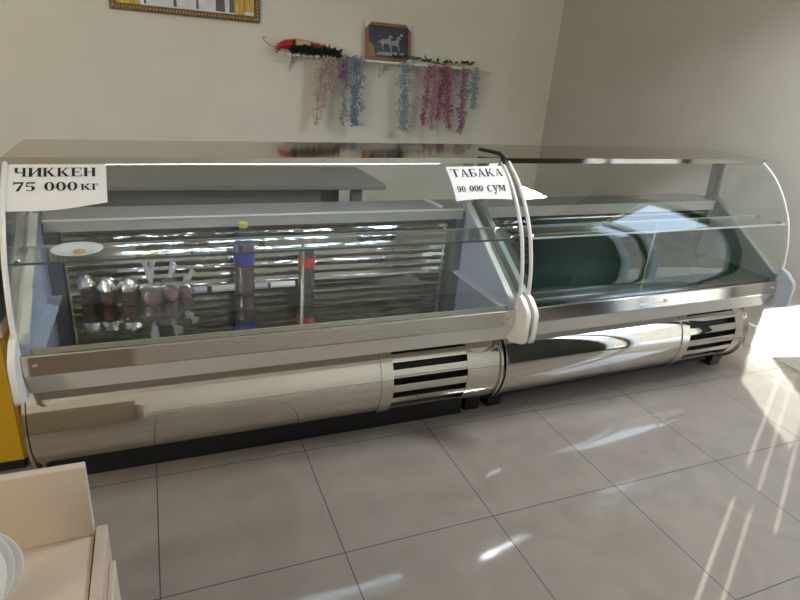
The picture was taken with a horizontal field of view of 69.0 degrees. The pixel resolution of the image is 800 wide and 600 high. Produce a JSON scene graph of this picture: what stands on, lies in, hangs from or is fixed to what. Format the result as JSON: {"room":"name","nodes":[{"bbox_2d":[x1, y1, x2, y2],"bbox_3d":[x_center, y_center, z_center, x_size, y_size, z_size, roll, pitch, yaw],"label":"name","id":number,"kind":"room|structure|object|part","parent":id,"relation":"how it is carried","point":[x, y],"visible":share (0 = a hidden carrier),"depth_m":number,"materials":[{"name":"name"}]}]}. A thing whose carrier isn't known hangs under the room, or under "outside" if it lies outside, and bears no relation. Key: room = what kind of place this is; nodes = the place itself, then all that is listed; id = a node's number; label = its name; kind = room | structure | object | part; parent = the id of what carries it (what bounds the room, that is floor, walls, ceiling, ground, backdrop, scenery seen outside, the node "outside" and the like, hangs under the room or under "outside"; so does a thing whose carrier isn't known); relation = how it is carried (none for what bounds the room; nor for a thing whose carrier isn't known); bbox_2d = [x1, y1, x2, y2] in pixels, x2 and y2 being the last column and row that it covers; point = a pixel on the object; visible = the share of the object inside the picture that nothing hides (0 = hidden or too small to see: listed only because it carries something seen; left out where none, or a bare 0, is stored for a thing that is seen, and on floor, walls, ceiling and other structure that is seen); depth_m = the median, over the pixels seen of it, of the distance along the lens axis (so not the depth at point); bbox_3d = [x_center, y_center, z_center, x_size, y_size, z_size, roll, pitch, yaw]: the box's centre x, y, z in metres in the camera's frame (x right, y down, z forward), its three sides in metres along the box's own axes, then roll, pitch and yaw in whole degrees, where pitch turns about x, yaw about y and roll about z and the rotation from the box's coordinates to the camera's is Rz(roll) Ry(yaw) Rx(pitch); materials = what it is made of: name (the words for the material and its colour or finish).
{"room":"food shop","nodes":[
{"label":"food shop","id":0,"kind":"room"},
{"bbox_2d":[0,537,14,599],"bbox_3d":[-0.823,0.509,1.046,0.220,0.215,0.053,-12,27,-35],"label":"plate","id":1,"kind":"object","parent":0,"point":[5,550],"visible":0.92,"depth_m":1.10,"materials":[{"name":"white ceramic"}]},
{"bbox_2d":[0,552,6,599],"bbox_3d":[-0.828,0.511,1.012,0.240,0.235,0.056,-11,27,-34],"label":"plate","id":2,"kind":"object","parent":1,"relation":"on","point":[3,570],"visible":1,"depth_m":1.08,"materials":[{"name":"white ceramic"}]},
{"bbox_2d":[0,0,564,201],"bbox_3d":[-2.123,-1.809,4.346,7.760,2.950,0.100,-5,24,-22],"label":"wall","id":3,"kind":"structure","parent":0,"point":[70,69],"depth_m":4.76,"materials":[{"name":"paint"}]},
{"bbox_2d":[109,0,259,22],"bbox_3d":[-1.559,-2.447,4.227,1.060,0.697,0.040,-5,24,-22],"label":"framed painting","id":4,"kind":"object","parent":3,"relation":"attached to","point":[232,10],"visible":1,"depth_m":4.37,"materials":[{"name":"gold metal"}]},
{"bbox_2d":[283,53,484,85],"bbox_3d":[-0.093,-1.969,5.020,1.800,0.165,0.149,-5,24,-22],"label":"wall shelf","id":5,"kind":"object","parent":3,"relation":"attached to","point":[288,56],"visible":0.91,"depth_m":4.97,"materials":[{"name":"white"}]},
{"bbox_2d":[262,36,342,59],"bbox_3d":[-0.761,-1.995,4.636,0.656,0.151,0.138,-5,24,-22],"label":"bunch","id":6,"kind":"object","parent":5,"relation":"on","point":[305,47],"visible":0.99,"depth_m":4.63,"materials":[{"name":"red plastic"}]},
{"bbox_2d":[312,55,338,125],"bbox_3d":[-0.621,-1.722,4.791,0.203,0.556,0.133,-5,24,-22],"label":"flower garland","id":7,"kind":"object","parent":5,"relation":"hanging from","point":[326,64],"visible":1,"depth_m":4.76,"materials":[{"name":"pink plastic"}]},
{"bbox_2d":[336,54,354,82],"bbox_3d":[-0.450,-1.901,4.790,0.148,0.223,0.110,-5,24,-22],"label":"flower garland","id":8,"kind":"object","parent":5,"relation":"hanging from","point":[343,71],"visible":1,"depth_m":4.78,"materials":[{"name":"purple plastic"}]},
{"bbox_2d":[338,57,353,126],"bbox_3d":[-0.463,-1.733,4.863,0.126,0.552,0.118,-12,28,-36],"label":"flower garland","id":9,"kind":"object","parent":5,"relation":"hanging from","point":[352,68],"visible":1,"depth_m":4.85,"materials":[{"name":"plastic"}]},
{"bbox_2d":[345,55,367,126],"bbox_3d":[-0.370,-1.748,4.881,0.190,0.574,0.208,-5,24,-22],"label":"flower garland","id":10,"kind":"object","parent":5,"relation":"hanging from","point":[356,61],"visible":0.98,"depth_m":4.87,"materials":[{"name":"blue plastic"}]},
{"bbox_2d":[364,20,411,62],"bbox_3d":[-0.097,-2.191,4.945,0.418,0.304,0.089,-5,24,-22],"label":"framed picture","id":11,"kind":"object","parent":5,"relation":"on","point":[382,40],"visible":0.94,"depth_m":4.94,"materials":[{"name":"brown wood"}]},
{"bbox_2d":[394,62,416,132],"bbox_3d":[0.047,-1.755,5.060,0.211,0.589,0.181,13,23,19],"label":"flower garland","id":12,"kind":"object","parent":5,"relation":"hanging from","point":[405,69],"visible":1,"depth_m":5.04,"materials":[{"name":"blue plastic"}]},
{"bbox_2d":[417,64,434,125],"bbox_3d":[0.223,-1.802,5.130,0.132,0.519,0.118,8,22,9],"label":"flower garland","id":13,"kind":"object","parent":5,"relation":"hanging from","point":[426,75],"visible":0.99,"depth_m":5.12,"materials":[{"name":"pink plastic"}]},
{"bbox_2d":[391,53,474,65],"bbox_3d":[0.298,-2.084,5.059,0.811,0.074,0.093,-5,24,-22],"label":"vine","id":14,"kind":"object","parent":5,"relation":"on","point":[446,62],"visible":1,"depth_m":5.06,"materials":[{"name":"green plant"}]},
{"bbox_3d":[0.288,-2.074,5.072,0.801,0.031,0.031,-5,24,-22],"label":"stem","id":15,"kind":"part","parent":14,"relation":"part of","materials":[{"name":"green plant"}]},
{"bbox_2d":[425,65,442,130],"bbox_3d":[0.295,-1.787,5.170,0.146,0.565,0.141,5,22,0],"label":"flower garland","id":16,"kind":"object","parent":5,"relation":"hanging from","point":[435,83],"visible":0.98,"depth_m":5.16,"materials":[{"name":"pink plastic"}]},
{"bbox_2d":[431,65,453,129],"bbox_3d":[0.403,-1.798,5.199,0.226,0.563,0.158,-5,24,-22],"label":"flower garland","id":17,"kind":"object","parent":5,"relation":"hanging from","point":[440,94],"visible":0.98,"depth_m":5.18,"materials":[{"name":"pink plastic"}]},
{"bbox_2d":[438,66,458,123],"bbox_3d":[0.434,-1.828,5.207,0.161,0.496,0.097,5,22,0],"label":"flower garland","id":18,"kind":"object","parent":5,"relation":"hanging from","point":[450,69],"visible":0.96,"depth_m":5.19,"materials":[{"name":"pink plastic"}]},
{"bbox_2d":[452,67,471,134],"bbox_3d":[0.561,-1.805,5.284,0.140,0.582,0.164,8,22,9],"label":"flower garland","id":19,"kind":"object","parent":5,"relation":"hanging from","point":[461,126],"visible":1,"depth_m":5.26,"materials":[{"name":"pink plastic"}]},
{"bbox_2d":[469,67,479,110],"bbox_3d":[0.679,-1.910,5.274,0.122,0.369,0.121,10,23,14],"label":"flower garland","id":20,"kind":"object","parent":5,"relation":"hanging from","point":[472,106],"visible":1,"depth_m":5.27,"materials":[{"name":"teal plastic"}]},
{"bbox_2d":[0,343,799,599],"bbox_3d":[-1.026,0.769,2.233,7.820,0.060,6.240,-5,24,-22],"label":"floor","id":21,"kind":"structure","parent":0,"point":[681,481],"depth_m":2.31,"materials":[{"name":"tile"}]},
{"bbox_2d":[0,212,27,470],"bbox_3d":[-1.797,0.143,2.234,0.590,0.980,0.553,-5,24,-22],"label":"cooler","id":22,"kind":"object","parent":21,"relation":"on","point":[13,452],"visible":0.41,"depth_m":2.23,"materials":[{"name":"yellow paint"}]},
{"bbox_2d":[0,462,120,599],"bbox_3d":[-0.884,0.814,1.073,0.660,0.750,0.522,-5,24,-22],"label":"table","id":23,"kind":"object","parent":21,"relation":"on","point":[47,512],"visible":1,"depth_m":1.24,"materials":[{"name":"laminate"}]},
{"bbox_2d":[0,533,23,599],"bbox_3d":[-0.809,0.514,1.087,0.180,0.176,0.046,-12,27,-35],"label":"plate","id":24,"kind":"object","parent":23,"relation":"on","point":[17,553],"visible":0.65,"depth_m":1.13,"materials":[{"name":"white ceramic"}]},
{"bbox_3d":[-0.608,0.875,1.220,0.023,0.570,0.518,-5,24,-22],"label":"panel","id":25,"kind":"part","parent":23,"relation":"part of","materials":[{"name":"beige wood"}]},
{"bbox_3d":[-0.583,0.911,1.215,0.013,0.510,0.465,-5,24,-22],"label":"panel","id":26,"kind":"part","parent":23,"relation":"part of","materials":[{"name":"beige laminate"}]},
{"bbox_2d":[0,164,385,245],"bbox_3d":[-1.462,-0.284,3.438,2.672,0.915,0.600,-5,24,-22],"label":"work table","id":27,"kind":"object","parent":21,"relation":"on","point":[127,185],"visible":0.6,"depth_m":3.31,"materials":[{"name":"grey metal"}]},
{"bbox_3d":[-1.505,-0.280,3.126,2.200,0.635,0.020,-5,24,-22],"label":"panel","id":28,"kind":"part","parent":27,"relation":"part of","materials":[{"name":"grey metal"}]},
{"bbox_3d":[-0.564,-0.635,3.925,0.190,0.435,0.020,-5,24,-22],"label":"panel","id":29,"kind":"part","parent":27,"relation":"part of","materials":[{"name":"grey metal"}]},
{"bbox_3d":[-0.477,-0.448,4.082,0.060,0.885,0.060,-5,24,-22],"label":"leg","id":30,"kind":"part","parent":27,"relation":"part of","materials":[{"name":"grey metal"}]},
{"bbox_3d":[-0.298,-0.268,3.675,0.060,0.885,0.060,-5,24,-22],"label":"leg","id":31,"kind":"part","parent":27,"relation":"part of","materials":[{"name":"grey metal"}]},
{"bbox_2d":[0,139,530,474],"bbox_3d":[-0.484,-0.011,2.491,1.946,1.270,0.813,-5,24,-22],"label":"display case","id":32,"kind":"object","parent":21,"relation":"on","point":[118,386],"depth_m":2.38,"materials":[{"name":"silver metal"}]},
{"bbox_3d":[-1.266,-0.136,1.895,0.017,0.578,0.311,-5,24,-22],"label":"glass edge trim","id":33,"kind":"part","parent":32,"relation":"part of","materials":[{"name":"white"}]},
{"bbox_3d":[-1.337,0.004,2.092,0.018,0.478,0.748,-5,24,-22],"label":"panel","id":34,"kind":"part","parent":32,"relation":"part of","materials":[{"name":"white"}]},
{"bbox_3d":[-1.300,-0.094,2.041,0.027,0.325,0.508,-5,24,-22],"label":"slope trim","id":35,"kind":"part","parent":32,"relation":"part of","materials":[{"name":"white"}]},
{"bbox_3d":[-1.378,-0.435,2.188,0.020,0.254,0.085,-5,24,-22],"label":"post","id":36,"kind":"part","parent":32,"relation":"part of","materials":[{"name":"grey"}]},
{"bbox_3d":[-1.282,0.069,2.120,0.042,0.006,0.470,-5,24,-22],"label":"deck trim","id":37,"kind":"part","parent":32,"relation":"part of","materials":[{"name":"white plastic"}]},
{"bbox_3d":[-1.355,-0.156,2.276,0.055,0.294,0.042,-5,24,-22],"label":"corner post","id":38,"kind":"part","parent":32,"relation":"part of","materials":[{"name":"grey"}]},
{"bbox_2d":[5,164,107,211],"bbox_3d":[-1.138,-0.374,1.929,0.302,0.127,0.146,-5,24,-22],"label":"price sign","id":39,"kind":"object","parent":32,"relation":"attached to","point":[29,187],"visible":1,"depth_m":1.92,"materials":[{"name":"white paper"}]},
{"bbox_2d":[50,242,102,255],"bbox_3d":[-1.088,-0.169,1.964,0.157,0.012,0.157,-5,24,-22],"label":"plate","id":40,"kind":"object","parent":32,"relation":"on","point":[65,249],"visible":0.84,"depth_m":1.98,"materials":[{"name":"white ceramic"}]},
{"bbox_2d":[73,249,85,252],"bbox_3d":[-1.072,-0.165,1.948,0.041,0.013,0.027,-5,24,-22],"label":"food morsel","id":41,"kind":"object","parent":40,"relation":"on","point":[75,250],"visible":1,"depth_m":1.94,"materials":[{"name":"yellow food"}]},
{"bbox_2d":[76,273,97,304],"bbox_3d":[-1.213,-0.045,2.258,0.071,0.122,0.075,-16,30,-41],"label":"cup","id":42,"kind":"object","parent":32,"relation":"on","point":[86,283],"visible":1,"depth_m":2.24,"materials":[{"name":"plastic"}]},
{"bbox_3d":[-1.210,-0.078,2.245,0.071,0.052,0.075,-16,30,-41],"label":"foil lid","id":43,"kind":"part","parent":42,"relation":"part of","materials":[{"name":"white metal"}]},
{"bbox_2d":[96,275,117,305],"bbox_3d":[-1.136,-0.039,2.266,0.079,0.117,0.077,10,23,13],"label":"cup","id":44,"kind":"object","parent":32,"relation":"on","point":[107,288],"visible":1,"depth_m":2.25,"materials":[{"name":"plastic"}]},
{"bbox_3d":[-1.134,-0.069,2.254,0.079,0.052,0.077,10,23,13],"label":"foil lid","id":45,"kind":"part","parent":44,"relation":"part of","materials":[{"name":"white metal"}]},
{"bbox_2d":[117,276,139,305],"bbox_3d":[-1.062,-0.040,2.285,0.079,0.115,0.078,21,27,34],"label":"cup","id":46,"kind":"object","parent":32,"relation":"on","point":[129,287],"visible":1,"depth_m":2.26,"materials":[{"name":"plastic"}]},
{"bbox_3d":[-1.060,-0.069,2.273,0.079,0.052,0.078,21,27,34],"label":"foil lid","id":47,"kind":"part","parent":46,"relation":"part of","materials":[{"name":"white metal"}]},
{"bbox_2d":[141,281,161,304],"bbox_3d":[-0.980,-0.070,2.284,0.079,0.184,0.081,-5,24,-22],"label":"bag","id":48,"kind":"object","parent":32,"relation":"on","point":[150,297],"visible":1,"depth_m":2.29,"materials":[{"name":"plastic"}]},
{"bbox_2d":[159,262,180,300],"bbox_3d":[-0.925,-0.089,2.336,0.082,0.188,0.077,-5,24,-22],"label":"bag","id":49,"kind":"object","parent":32,"relation":"on","point":[169,292],"visible":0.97,"depth_m":2.34,"materials":[{"name":"plastic"}]},
{"bbox_2d":[178,268,194,297],"bbox_3d":[-0.874,-0.071,2.390,0.080,0.123,0.065,-5,24,-22],"label":"bag","id":50,"kind":"object","parent":32,"relation":"on","point":[186,292],"visible":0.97,"depth_m":2.38,"materials":[{"name":"plastic"}]},
{"bbox_3d":[-0.860,-0.048,2.482,0.070,0.014,0.018,-5,24,-22],"label":"tag strip","id":51,"kind":"part","parent":32,"relation":"part of","materials":[{"name":"white plastic"}]},
{"bbox_3d":[-0.756,-0.056,2.523,0.113,0.014,0.018,-5,24,-22],"label":"tag strip","id":52,"kind":"part","parent":32,"relation":"part of","materials":[{"name":"white plastic"}]},
{"bbox_2d":[233,221,254,294],"bbox_3d":[-0.655,-0.176,2.445,0.088,0.309,0.088,-5,24,-22],"label":"drink bottle","id":53,"kind":"object","parent":32,"relation":"on","point":[244,267],"visible":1,"depth_m":2.43,"materials":[{"name":"plastic"}]},
{"bbox_3d":[-0.500,-0.621,2.440,1.920,0.051,0.430,-5,24,-22],"label":"plate","id":54,"kind":"part","parent":32,"relation":"part of","materials":[{"name":"silver metal"}]},
{"bbox_2d":[38,199,466,223],"bbox_3d":[-0.552,-0.405,2.614,1.860,0.030,0.198,-5,24,-22],"label":"shelf","id":55,"kind":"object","parent":32,"relation":"on","point":[252,208],"depth_m":2.55,"materials":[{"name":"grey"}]},
{"bbox_3d":[-0.552,-0.232,2.608,1.670,0.308,0.018,-5,24,-22],"label":"evaporator panel","id":56,"kind":"part","parent":32,"relation":"part of","materials":[{"name":"silver metal"}]},
{"bbox_3d":[-0.638,-0.066,2.571,0.108,0.014,0.018,-5,24,-22],"label":"tag strip","id":57,"kind":"part","parent":32,"relation":"part of","materials":[{"name":"white plastic"}]},
{"bbox_3d":[-0.363,0.144,2.255,1.880,0.072,0.041,-5,24,-22],"label":"rail","id":58,"kind":"part","parent":32,"relation":"part of","materials":[{"name":"silver metal"}]},
{"bbox_3d":[-0.526,-0.075,2.616,0.110,0.014,0.018,-5,24,-22],"label":"tag strip","id":59,"kind":"part","parent":32,"relation":"part of","materials":[{"name":"white plastic"}]},
{"bbox_3d":[-0.398,-0.111,2.369,0.014,0.287,0.015,-5,24,-22],"label":"shelf post","id":60,"kind":"part","parent":32,"relation":"part of","materials":[{"name":"silver metal"}]},
{"bbox_2d":[298,239,314,291],"bbox_3d":[-0.406,-0.150,2.530,0.073,0.234,0.073,-5,24,-22],"label":"drink bottle","id":61,"kind":"object","parent":32,"relation":"on","point":[309,257],"visible":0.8,"depth_m":2.51,"materials":[{"name":"plastic"}]},
{"bbox_3d":[-0.080,0.359,2.607,0.055,0.385,0.150,-5,24,-22],"label":"frame","id":62,"kind":"part","parent":32,"relation":"part of","materials":[{"name":"silver metal"}]},
{"bbox_2d":[378,273,420,285],"bbox_3d":[-0.005,-0.096,2.765,0.209,0.019,0.100,-12,27,-35],"label":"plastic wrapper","id":63,"kind":"object","parent":32,"relation":"on","point":[407,273],"visible":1,"depth_m":2.78,"materials":[{"name":"plastic"}]},
{"bbox_2d":[389,344,467,408],"bbox_3d":[0.115,0.333,2.689,0.390,0.329,0.147,-5,24,-22],"label":"vent grille","id":64,"kind":"object","parent":32,"relation":"attached to","point":[421,375],"depth_m":2.65,"materials":[{"name":"silver metal"}]},
{"bbox_3d":[0.164,-0.482,2.883,0.018,0.018,0.166,-7,25,-26],"label":"worktop rod","id":65,"kind":"part","parent":32,"relation":"part of","materials":[{"name":"white metal"}]},
{"bbox_3d":[0.287,-0.296,2.933,0.055,0.308,0.042,-5,24,-22],"label":"corner post","id":66,"kind":"part","parent":32,"relation":"part of","materials":[{"name":"grey"}]},
{"bbox_3d":[0.326,-0.592,2.864,0.020,0.266,0.085,-5,24,-22],"label":"post","id":67,"kind":"part","parent":32,"relation":"part of","materials":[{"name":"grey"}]},
{"bbox_2d":[445,166,512,200],"bbox_3d":[0.345,-0.505,2.511,0.285,0.126,0.136,-5,24,-22],"label":"price sign","id":68,"kind":"object","parent":32,"relation":"attached to","point":[468,182],"visible":1,"depth_m":2.50,"materials":[{"name":"white paper"}]},
{"bbox_3d":[0.372,-0.065,2.785,0.042,0.006,0.470,-5,24,-22],"label":"deck trim","id":69,"kind":"part","parent":32,"relation":"part of","materials":[{"name":"white"}]},
{"bbox_3d":[0.417,-0.241,2.728,0.027,0.343,0.508,-5,24,-22],"label":"slope trim","id":70,"kind":"part","parent":32,"relation":"part of","materials":[{"name":"white"}]},
{"bbox_3d":[0.424,-0.654,2.643,0.157,0.057,0.041,23,28,38],"label":"lever handle","id":71,"kind":"part","parent":32,"relation":"part of","materials":[{"name":"black plastic"}]},
{"bbox_3d":[0.423,-0.146,2.796,0.018,0.494,0.748,-5,24,-22],"label":"panel","id":72,"kind":"part","parent":32,"relation":"part of","materials":[{"name":"white"}]},
{"bbox_3d":[0.489,-0.291,2.595,0.017,0.605,0.311,-5,24,-22],"label":"glass edge trim","id":73,"kind":"part","parent":32,"relation":"part of","materials":[{"name":"white"}]},
{"bbox_2d":[462,144,795,406],"bbox_3d":[1.222,-0.150,3.206,1.750,1.252,0.813,-5,24,-23],"label":"display case","id":74,"kind":"object","parent":21,"relation":"on","point":[618,284],"visible":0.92,"depth_m":3.15,"materials":[{"name":"clear glass"},{"name":"stainless steel"},{"name":"white plastic"}]},
{"bbox_3d":[0.405,-0.599,2.897,0.020,0.266,0.085,-5,24,-23],"label":"post","id":75,"kind":"part","parent":74,"relation":"part of","materials":[{"name":"grey"}]},
{"bbox_3d":[0.489,-0.247,2.758,0.027,0.343,0.508,-5,24,-23],"label":"slope trim","id":76,"kind":"part","parent":74,"relation":"part of","materials":[{"name":"grey"}]},
{"bbox_3d":[0.451,-0.148,2.808,0.018,0.494,0.748,-5,24,-23],"label":"panel","id":77,"kind":"part","parent":74,"relation":"part of","materials":[{"name":"white"}]},
{"bbox_3d":[0.526,-0.294,2.611,0.017,0.606,0.311,-5,24,-23],"label":"glass edge trim","id":78,"kind":"part","parent":74,"relation":"part of","materials":[{"name":"white"}]},
{"bbox_2d":[471,194,716,206],"bbox_3d":[1.138,-0.562,3.314,1.685,0.020,0.198,-5,24,-23],"label":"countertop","id":79,"kind":"structure","parent":74,"relation":"on","point":[531,201],"depth_m":3.30,"materials":[{"name":"grey"}]},
{"bbox_3d":[1.148,-0.381,3.317,1.555,0.308,0.015,-5,24,-23],"label":"evaporator panel","id":80,"kind":"part","parent":74,"relation":"part of","materials":[{"name":"silver"}]},
{"bbox_3d":[1.193,-0.785,3.138,1.745,0.033,0.430,-5,24,-23],"label":"plate","id":81,"kind":"part","parent":74,"relation":"part of","materials":[{"name":"silver metal"}]},
{"bbox_3d":[1.327,-0.266,3.087,0.014,0.297,0.015,-5,24,-23],"label":"shelf post","id":82,"kind":"part","parent":74,"relation":"part of","materials":[{"name":"silver metal"}]},
{"bbox_3d":[1.341,-0.004,2.965,1.705,0.072,0.041,-5,24,-23],"label":"rail","id":83,"kind":"part","parent":74,"relation":"part of","materials":[{"name":"silver metal"}]},
{"bbox_3d":[1.560,0.212,3.301,0.055,0.385,0.150,-5,24,-23],"label":"frame","id":84,"kind":"part","parent":74,"relation":"part of","materials":[{"name":"silver metal"}]},
{"bbox_2d":[678,310,734,360],"bbox_3d":[1.755,0.184,3.388,0.398,0.329,0.157,-5,24,-22],"label":"vent grille","id":85,"kind":"object","parent":74,"relation":"attached to","point":[706,331],"depth_m":3.35,"materials":[{"name":"silver metal"}]},
{"bbox_3d":[1.927,-0.749,3.554,0.020,0.270,0.085,-5,24,-23],"label":"post","id":86,"kind":"part","parent":74,"relation":"part of","materials":[{"name":"grey metal"}]},
{"bbox_3d":[2.030,-0.299,3.491,0.018,0.499,0.748,-5,24,-23],"label":"panel","id":87,"kind":"part","parent":74,"relation":"part of","materials":[{"name":"grey"}]},
{"bbox_3d":[2.026,-0.394,3.422,0.027,0.350,0.508,-5,24,-23],"label":"slope trim","id":88,"kind":"part","parent":74,"relation":"part of","materials":[{"name":"grey"}]},
{"bbox_3d":[2.100,-0.445,3.291,0.010,0.612,0.306,-5,24,-23],"label":"glass edge trim","id":89,"kind":"part","parent":74,"relation":"part of","materials":[{"name":"white"}]},
{"bbox_2d":[533,0,799,345],"bbox_3d":[2.657,-0.932,3.160,0.060,2.950,6.340,-5,24,-22],"label":"wall","id":90,"kind":"structure","parent":0,"point":[719,75],"depth_m":4.27,"materials":[{"name":"grey paint"}]},
{"bbox_2d":[744,321,799,370],"bbox_3d":[2.050,-0.100,4.723,0.020,0.145,3.660,-5,24,-22],"label":"baseboard","id":91,"kind":"structure","parent":90,"relation":"attached to","point":[781,349],"depth_m":3.81,"materials":[{"name":"white"}]}
]}

